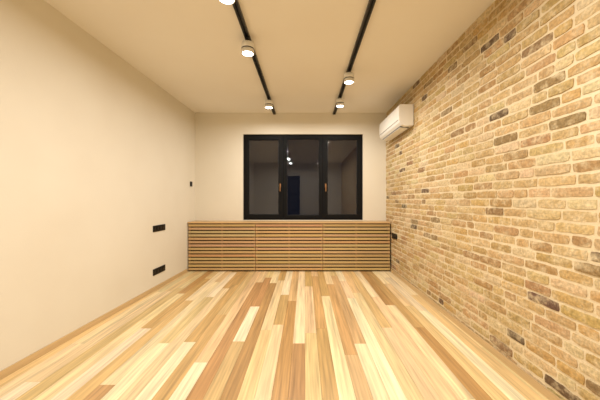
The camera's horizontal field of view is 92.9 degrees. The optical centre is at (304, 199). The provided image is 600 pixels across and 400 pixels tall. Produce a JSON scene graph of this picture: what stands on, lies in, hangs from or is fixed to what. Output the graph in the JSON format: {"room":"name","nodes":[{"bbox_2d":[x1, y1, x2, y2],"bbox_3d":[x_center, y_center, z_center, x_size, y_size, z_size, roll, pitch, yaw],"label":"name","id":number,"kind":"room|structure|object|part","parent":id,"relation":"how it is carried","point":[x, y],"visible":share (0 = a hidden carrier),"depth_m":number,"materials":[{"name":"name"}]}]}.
{"room":"empty living room","nodes":[
{"label":"empty living room","id":0,"kind":"room"},
{"bbox_2d":[0,0,194,370],"bbox_3d":[-2.075,-0.125,1.610,0.150,2.790,6.726,0,0,1],"label":"wall","id":1,"kind":"structure","parent":0,"point":[95,155],"depth_m":2.47,"materials":[{"name":"paint"}]},
{"bbox_2d":[0,269,187,379],"bbox_3d":[-1.994,1.145,1.544,0.013,0.050,6.201,0,0,1],"label":"baseboard","id":2,"kind":"structure","parent":1,"relation":"attached to","point":[7,371],"depth_m":2.43,"materials":[{"name":"brown wood"}]},
{"bbox_2d":[153,265,164,275],"bbox_3d":[-1.940,0.933,3.800,0.012,0.082,0.298,0,0,1],"label":"power outlet","id":3,"kind":"object","parent":1,"relation":"attached to","point":[160,269],"visible":1,"depth_m":3.77,"materials":[{"name":"black plastic"}]},
{"bbox_2d":[153,224,164,231],"bbox_3d":[-1.941,0.371,3.782,0.012,0.081,0.272,0,0,1],"label":"power outlet","id":4,"kind":"object","parent":1,"relation":"attached to","point":[156,228],"visible":1,"depth_m":3.77,"materials":[{"name":"black plastic"}]},
{"bbox_2d":[44,0,494,112],"bbox_3d":[-0.253,-1.580,1.785,4.030,0.120,7.070,0,0,0],"label":"ceiling","id":5,"kind":"structure","parent":0,"point":[191,49],"depth_m":2.80,"materials":[{"name":"paint"}]},
{"bbox_2d":[232,0,275,114],"bbox_3d":[-0.532,-1.504,1.827,0.046,0.030,6.275,0,0,0],"label":"track","id":6,"kind":"object","parent":5,"relation":"attached to","point":[236,6],"depth_m":2.66,"materials":[{"name":"black metal"}]},
{"bbox_2d":[219,0,234,4],"bbox_3d":[-0.532,-1.423,1.930,0.116,0.131,0.116,0,0,0],"label":"track spotlight","id":7,"kind":"object","parent":6,"relation":"attached to","point":[226,2],"visible":1,"depth_m":1.96,"materials":[{"name":"white metal"}]},
{"bbox_2d":[241,37,253,56],"bbox_3d":[-0.532,-1.423,2.650,0.116,0.131,0.116,0,0,0],"label":"track spotlight","id":8,"kind":"object","parent":6,"relation":"attached to","point":[247,46],"visible":1,"depth_m":2.61,"materials":[{"name":"white metal"}]},
{"bbox_2d":[265,98,272,108],"bbox_3d":[-0.532,-1.423,4.200,0.116,0.131,0.116,0,0,0],"label":"track spotlight","id":9,"kind":"object","parent":6,"relation":"attached to","point":[268,103],"visible":1,"depth_m":4.15,"materials":[{"name":"white metal"}]},
{"bbox_2d":[333,0,375,114],"bbox_3d":[0.509,-1.504,1.827,0.046,0.030,6.275,0,0,0],"label":"track","id":10,"kind":"object","parent":5,"relation":"attached to","point":[371,3],"depth_m":2.64,"materials":[{"name":"black metal"}]},
{"bbox_2d":[336,96,343,107],"bbox_3d":[0.509,-1.423,4.140,0.116,0.131,0.116,0,0,0],"label":"track spotlight","id":11,"kind":"object","parent":10,"relation":"attached to","point":[339,102],"visible":1,"depth_m":4.09,"materials":[{"name":"white metal"}]},
{"bbox_2d":[344,70,353,84],"bbox_3d":[0.509,-1.423,3.300,0.116,0.131,0.116,0,0,0],"label":"track spotlight","id":12,"kind":"object","parent":10,"relation":"attached to","point":[348,76],"visible":1,"depth_m":3.26,"materials":[{"name":"white metal"}]},
{"bbox_2d":[0,270,547,399],"bbox_3d":[-0.249,1.220,1.660,3.699,0.100,6.820,0,0,0],"label":"floor","id":13,"kind":"structure","parent":0,"point":[202,334],"depth_m":2.22,"materials":[{"name":"brown wood"}]},
{"bbox_2d":[188,221,389,270],"bbox_3d":[-0.262,0.760,4.808,3.311,0.800,0.319,0,0,0],"label":"radiator cover","id":14,"kind":"object","parent":13,"relation":"on","point":[213,245],"visible":1,"depth_m":4.66,"materials":[{"name":"brown wood"}]},
{"bbox_2d":[195,113,385,220],"bbox_3d":[-0.253,-0.125,5.145,3.630,2.790,0.350,0,0,0],"label":"wall","id":15,"kind":"structure","parent":0,"point":[219,137],"depth_m":4.97,"materials":[{"name":"paint"}]},
{"bbox_2d":[244,135,361,219],"bbox_3d":[-0.035,-0.400,5.031,2.090,1.498,0.088,0,0,0],"label":"window","id":16,"kind":"structure","parent":15,"relation":"in","point":[282,218],"depth_m":4.99,"materials":[{"name":"black"}]},
{"bbox_3d":[-0.724,-0.400,5.021,0.646,1.432,0.068,0,0,0],"label":"sash","id":17,"kind":"part","parent":16,"relation":"part of","materials":[{"name":"glass"}]},
{"bbox_3d":[-0.035,-0.400,5.021,0.661,1.432,0.068,0,0,0],"label":"sash","id":18,"kind":"part","parent":16,"relation":"part of","materials":[{"name":"glass"}]},
{"bbox_3d":[0.654,-0.400,5.021,0.646,1.432,0.068,0,0,0],"label":"sash","id":19,"kind":"part","parent":16,"relation":"part of","materials":[{"name":"glass"}]},
{"bbox_2d":[386,0,599,399],"bbox_3d":[1.520,-0.125,1.610,0.155,2.790,6.722,0,0,-1],"label":"wall","id":20,"kind":"structure","parent":0,"point":[493,187],"depth_m":1.99,"materials":[{"name":"brick"}]},
{"bbox_2d":[379,104,413,140],"bbox_3d":[1.314,-1.105,4.190,0.207,0.305,0.940,0,0,0],"label":"air conditioner","id":21,"kind":"object","parent":20,"relation":"attached to","point":[401,119],"visible":1,"depth_m":3.85,"materials":[{"name":"white plastic"}]},
{"bbox_2d":[391,269,561,399],"bbox_3d":[1.434,1.145,1.544,0.013,0.050,6.200,0,0,-1],"label":"baseboard","id":22,"kind":"structure","parent":20,"relation":"attached to","point":[539,387],"depth_m":2.17,"materials":[{"name":"brown wood"}]}
]}

